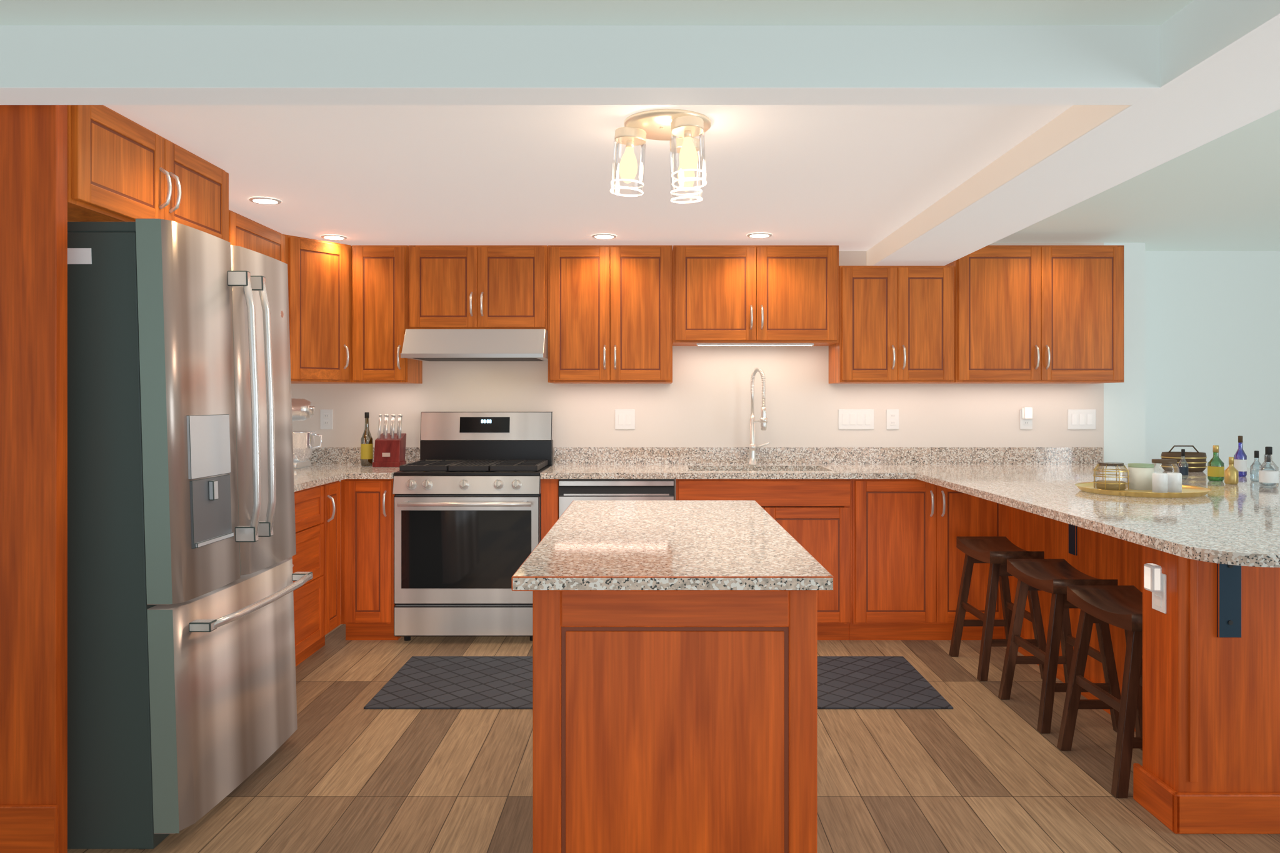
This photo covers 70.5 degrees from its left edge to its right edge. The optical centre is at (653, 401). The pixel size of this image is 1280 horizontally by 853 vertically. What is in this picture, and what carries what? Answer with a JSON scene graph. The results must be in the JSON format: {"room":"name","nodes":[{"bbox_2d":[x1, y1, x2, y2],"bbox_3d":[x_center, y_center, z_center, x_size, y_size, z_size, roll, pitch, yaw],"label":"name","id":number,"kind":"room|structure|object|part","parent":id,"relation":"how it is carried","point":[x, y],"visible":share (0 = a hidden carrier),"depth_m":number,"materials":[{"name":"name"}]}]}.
{"room":"kitchen","nodes":[
{"label":"kitchen","id":0,"kind":"room"},
{"bbox_2d":[103,105,1073,251],"bbox_3d":[-0.500,-0.934,3.955,3.580,0.048,3.030,0,0,0],"label":"ceiling","id":1,"kind":"structure","parent":0,"point":[849,177],"depth_m":3.51,"materials":[{"name":"white paint"}]},
{"bbox_2d":[248,196,281,204],"bbox_3d":[-1.750,-0.906,4.090,0.136,0.005,0.136,0,0,0],"label":"recessed light","id":2,"kind":"object","parent":1,"relation":"in","point":[263,200],"visible":1,"depth_m":4.08,"materials":[{"name":"white plastic"}]},
{"bbox_2d":[321,235,346,239],"bbox_3d":[-1.760,-0.906,5.000,0.136,0.005,0.136,0,0,0],"label":"recessed light","id":3,"kind":"object","parent":1,"relation":"in","point":[327,237],"visible":1,"depth_m":4.99,"materials":[{"name":"white plastic"}]},
{"bbox_2d":[591,233,616,239],"bbox_3d":[-0.268,-0.906,4.970,0.136,0.005,0.136,0,0,0],"label":"recessed light","id":4,"kind":"object","parent":1,"relation":"in","point":[604,236],"visible":1,"depth_m":4.96,"materials":[{"name":"white plastic"}]},
{"bbox_2d":[610,108,711,203],"bbox_3d":[0.024,-0.792,2.950,0.330,0.231,0.340,0,0,0],"label":"ceiling light","id":5,"kind":"object","parent":1,"relation":"attached to","point":[680,127],"depth_m":2.90,"materials":[{"name":"glass"}]},
{"bbox_2d":[746,233,771,238],"bbox_3d":[0.580,-0.906,4.940,0.136,0.005,0.136,0,0,0],"label":"recessed light","id":6,"kind":"object","parent":1,"relation":"in","point":[754,235],"visible":1,"depth_m":4.92,"materials":[{"name":"white plastic"}]},
{"bbox_2d":[0,0,1279,251],"bbox_3d":[0.750,-1.010,2.500,9.500,0.100,11.000,0,0,0],"label":"ceiling","id":7,"kind":"structure","parent":0,"point":[1222,194],"depth_m":2.27,"materials":[{"name":"white paint"}]},
{"bbox_2d":[0,25,1159,104],"bbox_3d":[-1.295,-0.879,2.373,5.170,0.159,0.134,0,0,0],"label":"crossbeam","id":8,"kind":"object","parent":7,"relation":"attached to","point":[40,65],"visible":1,"depth_m":2.31,"materials":[{"name":"white paint"}]},
{"bbox_2d":[866,0,1279,265],"bbox_3d":[1.499,-0.879,1.285,0.422,0.159,8.370,0,0,0],"label":"beam","id":9,"kind":"structure","parent":7,"relation":"attached to","point":[1220,59],"depth_m":2.78,"materials":[{"name":"white paint"}]},
{"bbox_2d":[67,624,1279,852],"bbox_3d":[0.750,1.315,2.500,9.500,0.050,11.000,0,0,0],"label":"floor","id":10,"kind":"structure","parent":0,"point":[979,775],"depth_m":3.12,"materials":[{"name":"brown wood"}]},
{"bbox_2d":[0,105,67,852],"bbox_3d":[-1.954,0.192,2.495,0.663,2.195,0.066,0,0,0],"label":"end panel","id":11,"kind":"object","parent":10,"relation":"on","point":[34,138],"visible":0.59,"depth_m":2.48,"materials":[{"name":"brown wood"}]},
{"bbox_2d":[67,218,312,849],"bbox_3d":[-1.745,0.384,3.025,0.973,1.812,0.891,0,0,0],"label":"fridge","id":12,"kind":"object","parent":10,"relation":"on","point":[182,547],"visible":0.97,"depth_m":2.59,"materials":[{"name":"grey metal"}]},
{"bbox_2d":[363,656,532,709],"bbox_3d":[-0.757,1.285,4.183,0.915,0.008,0.765,0,0,0],"label":"mat","id":13,"kind":"object","parent":10,"relation":"on","point":[423,682],"visible":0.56,"depth_m":4.10,"materials":[{"name":"grey fabric"}]},
{"bbox_2d":[392,411,553,641],"bbox_3d":[-0.990,0.674,5.091,0.780,1.231,0.699,0,0,0],"label":"range","id":14,"kind":"object","parent":10,"relation":"on","point":[467,513],"visible":0.96,"depth_m":4.80,"materials":[{"name":"silver metal"}]},
{"bbox_2d":[292,478,1009,666],"bbox_3d":[-0.195,0.850,4.488,4.182,0.880,1.956,0,0,0],"label":"base cabinet","id":15,"kind":"object","parent":10,"relation":"on","point":[892,555],"visible":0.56,"depth_m":4.81,"materials":[{"name":"brown wood"}]},
{"bbox_2d":[558,479,674,518],"bbox_3d":[-0.195,0.801,5.116,0.620,0.767,0.608,0,0,0],"label":"dishwasher","id":16,"kind":"object","parent":15,"relation":"in","point":[570,490],"visible":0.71,"depth_m":4.81,"materials":[{"name":"silver metal"}]},
{"bbox_2d":[293,447,1279,567],"bbox_3d":[0.556,0.443,3.849,5.687,0.338,3.237,0,0,0],"label":"countertop","id":17,"kind":"structure","parent":15,"relation":"on","point":[1239,524],"depth_m":4.79,"materials":[{"name":"stone"}]},
{"bbox_2d":[291,398,321,468],"bbox_3d":[-2.062,0.176,5.170,0.356,0.398,0.228,0,0,0],"label":"stand mixer","id":18,"kind":"object","parent":17,"relation":"on","point":[302,409],"visible":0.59,"depth_m":5.12,"materials":[{"name":"silver metal"}]},
{"bbox_2d":[360,412,373,466],"bbox_3d":[-1.674,0.218,5.300,0.069,0.314,0.069,0,0,0],"label":"oil bottle","id":19,"kind":"object","parent":17,"relation":"on","point":[366,440],"visible":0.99,"depth_m":5.28,"materials":[{"name":"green glass"}]},
{"bbox_2d":[372,414,406,467],"bbox_3d":[-1.532,0.224,5.280,0.160,0.302,0.159,0,0,0],"label":"knife block","id":20,"kind":"object","parent":17,"relation":"on","point":[389,448],"visible":0.95,"depth_m":5.23,"materials":[{"name":"red wood"}]},
{"bbox_2d":[747,367,769,465],"bbox_3d":[0.626,0.086,5.312,0.133,0.577,0.206,0,0,0],"label":"faucet","id":21,"kind":"object","parent":17,"relation":"on","point":[752,447],"visible":1,"depth_m":5.37,"materials":[{"name":"silver metal"}]},
{"bbox_2d":[1075,481,1211,498],"bbox_3d":[2.025,0.364,3.760,0.498,0.022,0.498,0,0,0],"label":"tray","id":22,"kind":"object","parent":17,"relation":"on","point":[1187,491],"visible":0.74,"depth_m":3.63,"materials":[{"name":"gold metal"}]},
{"bbox_2d":[1093,461,1129,490],"bbox_3d":[1.925,0.311,3.810,0.140,0.110,0.139,0,0,0],"label":"jar","id":23,"kind":"object","parent":22,"relation":"in","point":[1104,485],"visible":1,"depth_m":3.79,"materials":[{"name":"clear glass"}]},
{"bbox_2d":[1127,463,1153,490],"bbox_3d":[2.045,0.314,3.800,0.097,0.106,0.097,0,0,0],"label":"jar","id":24,"kind":"object","parent":22,"relation":"on","point":[1140,474],"depth_m":3.76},
{"bbox_2d":[1151,472,1167,493],"bbox_3d":[2.055,0.328,3.675,0.056,0.077,0.056,0,0,0],"label":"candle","id":25,"kind":"object","parent":22,"relation":"on","point":[1159,480],"visible":0.98,"depth_m":3.65,"materials":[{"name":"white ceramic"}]},
{"bbox_2d":[1151,458,1179,473],"bbox_3d":[2.160,0.305,3.830,0.112,0.122,0.112,0,0,0],"label":"jar","id":26,"kind":"object","parent":22,"relation":"on","point":[1174,462],"visible":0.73,"depth_m":3.82,"materials":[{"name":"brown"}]},
{"bbox_2d":[1166,472,1181,492],"bbox_3d":[2.118,0.328,3.685,0.056,0.077,0.056,0,0,0],"label":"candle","id":27,"kind":"object","parent":22,"relation":"on","point":[1174,479],"visible":0.89,"depth_m":3.66,"materials":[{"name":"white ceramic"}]},
{"bbox_2d":[1178,449,1188,479],"bbox_3d":[2.585,0.303,4.420,0.044,0.144,0.044,0,0,0],"label":"bottle","id":28,"kind":"object","parent":17,"relation":"on","point":[1184,470],"visible":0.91,"depth_m":4.41,"materials":[{"name":"clear glass"}]},
{"bbox_2d":[1160,445,1206,471],"bbox_3d":[2.880,0.306,4.920,0.228,0.139,0.182,0,0,0],"label":"basket","id":29,"kind":"object","parent":17,"relation":"on","point":[1197,462],"visible":0.82,"depth_m":4.85,"materials":[{"name":"brown wood"}]},
{"bbox_2d":[1207,445,1224,481],"bbox_3d":[2.670,0.290,4.300,0.069,0.169,0.069,0,0,0],"label":"bottle","id":30,"kind":"object","parent":17,"relation":"on","point":[1215,467],"visible":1,"depth_m":4.28,"materials":[{"name":"green glass"}]},
{"bbox_2d":[1224,456,1238,484],"bbox_3d":[2.635,0.313,4.130,0.056,0.124,0.056,0,0,0],"label":"bottle","id":31,"kind":"object","parent":17,"relation":"on","point":[1231,474],"visible":1,"depth_m":4.11,"materials":[{"name":"gold metal"}]},
{"bbox_2d":[1233,435,1246,476],"bbox_3d":[2.955,0.273,4.560,0.057,0.204,0.057,0,0,0],"label":"bottle","id":32,"kind":"object","parent":17,"relation":"on","point":[1240,457],"visible":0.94,"depth_m":4.54,"materials":[{"name":"blue glass"}]},
{"bbox_2d":[1250,450,1263,481],"bbox_3d":[2.850,0.303,4.280,0.052,0.144,0.052,0,0,0],"label":"bottle","id":33,"kind":"object","parent":17,"relation":"on","point":[1256,452],"visible":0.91,"depth_m":4.29,"materials":[{"name":"clear glass"}]},
{"bbox_2d":[1258,446,1278,488],"bbox_3d":[2.690,0.285,3.960,0.073,0.179,0.073,0,0,0],"label":"bottle","id":34,"kind":"object","parent":17,"relation":"on","point":[1267,476],"visible":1,"depth_m":3.95,"materials":[{"name":"clear glass"}]},
{"bbox_2d":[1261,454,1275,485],"bbox_3d":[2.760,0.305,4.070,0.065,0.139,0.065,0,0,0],"label":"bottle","id":35,"kind":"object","parent":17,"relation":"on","point":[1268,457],"visible":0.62,"depth_m":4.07,"materials":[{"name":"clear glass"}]},
{"bbox_2d":[511,500,834,852],"bbox_3d":[0.043,0.833,2.705,0.695,0.914,1.510,0,0,0],"label":"kitchen island","id":36,"kind":"object","parent":10,"relation":"on","point":[675,642],"visible":1,"depth_m":1.99,"materials":[{"name":"brown wood"}]},
{"bbox_2d":[817,656,953,709],"bbox_3d":[0.840,1.285,4.183,0.840,0.008,0.765,0,0,0],"label":"mat","id":37,"kind":"object","parent":10,"relation":"on","point":[844,682],"visible":0.56,"depth_m":4.09,"materials":[{"name":"grey fabric"}]},
{"bbox_2d":[948,536,1046,681],"bbox_3d":[1.675,0.989,4.400,0.337,0.602,0.460,0,0,0],"label":"stool","id":38,"kind":"object","parent":10,"relation":"on","point":[995,550],"visible":0.83,"depth_m":4.30,"materials":[{"name":"brown wood"}]},
{"bbox_2d":[998,558,1121,733],"bbox_3d":[1.675,0.989,3.740,0.337,0.602,0.460,0,0,0],"label":"stool","id":39,"kind":"object","parent":10,"relation":"on","point":[1053,576],"visible":0.83,"depth_m":3.65,"materials":[{"name":"brown wood"}]},
{"bbox_2d":[1056,585,1142,798],"bbox_3d":[1.675,0.989,3.165,0.337,0.602,0.460,0,0,0],"label":"stool","id":40,"kind":"object","parent":10,"relation":"on","point":[1119,606],"visible":0.71,"depth_m":3.21,"materials":[{"name":"brown wood"}]},
{"bbox_2d":[1003,506,1279,833],"bbox_3d":[2.440,0.850,3.893,1.920,0.881,3.146,0,0,0],"label":"base cabinet","id":41,"kind":"object","parent":10,"relation":"on","point":[1211,662],"visible":0.65,"depth_m":2.72,"materials":[{"name":"brown wood"}]},
{"bbox_2d":[1143,563,1166,613],"bbox_3d":[1.555,0.578,2.815,0.040,0.145,0.074,0,0,0],"label":"outlet","id":42,"kind":"object","parent":41,"relation":"attached to","point":[1154,581],"visible":1,"depth_m":2.79,"materials":[{"name":"white plastic"}]},
{"bbox_2d":[291,243,1279,500],"bbox_3d":[1.545,0.165,5.680,7.910,2.250,0.420,0,0,0],"label":"wall","id":43,"kind":"structure","parent":0,"point":[1202,329],"depth_m":5.47,"materials":[{"name":"white paint"}]},
{"bbox_2d":[320,409,332,429],"bbox_3d":[-1.970,0.106,5.465,0.075,0.120,0.008,0,0,0],"label":"outlet plate","id":44,"kind":"object","parent":43,"relation":"attached to","point":[325,415],"visible":1,"depth_m":5.46,"materials":[{"name":"white plastic"}]},
{"bbox_2d":[67,105,1123,383],"bbox_3d":[0.193,0.201,4.008,4.957,2.178,2.916,0,0,0],"label":"upper cabinet","id":45,"kind":"object","parent":43,"relation":"attached to","point":[610,314],"depth_m":5.12,"materials":[{"name":"brown wood"}]},
{"bbox_2d":[400,328,548,361],"bbox_3d":[-0.995,-0.325,5.218,0.783,0.167,0.495,0,0,0],"label":"range hood","id":46,"kind":"object","parent":45,"relation":"attached to","point":[420,344],"visible":0.88,"depth_m":5.03,"materials":[{"name":"silver metal"}]},
{"bbox_3d":[0.585,-0.329,5.202,0.670,0.012,0.025,0,0,0],"label":"strip mounted under the cabinet","id":47,"kind":"part","parent":45,"relation":"part of","materials":[{"name":"white plastic"}]},
{"bbox_2d":[615,409,634,429],"bbox_3d":[-0.170,0.106,5.465,0.120,0.120,0.008,0,0,0],"label":"outlet plate","id":48,"kind":"object","parent":43,"relation":"attached to","point":[624,419],"visible":1,"depth_m":5.46,"materials":[{"name":"white plastic"}]},
{"bbox_2d":[838,409,874,429],"bbox_3d":[1.224,0.105,5.465,0.215,0.117,0.008,0,0,0],"label":"light switch","id":49,"kind":"object","parent":43,"relation":"attached to","point":[847,419],"visible":1,"depth_m":5.46,"materials":[{"name":"white plastic"}]},
{"bbox_2d":[886,409,898,429],"bbox_3d":[1.445,0.106,5.465,0.075,0.120,0.008,0,0,0],"label":"outlet plate","id":50,"kind":"object","parent":43,"relation":"attached to","point":[892,415],"visible":1,"depth_m":5.46,"materials":[{"name":"white plastic"}]},
{"bbox_2d":[1020,406,1032,429],"bbox_3d":[2.250,0.099,5.449,0.075,0.135,0.040,0,0,0],"label":"outlet plate","id":51,"kind":"object","parent":43,"relation":"attached to","point":[1026,413],"visible":1,"depth_m":5.46,"materials":[{"name":"white plastic"}]},
{"bbox_2d":[1067,409,1095,429],"bbox_3d":[2.585,0.106,5.465,0.170,0.120,0.008,0,0,0],"label":"light switch","id":52,"kind":"object","parent":43,"relation":"attached to","point":[1077,419],"visible":1,"depth_m":5.46,"materials":[{"name":"white plastic"}]}
]}

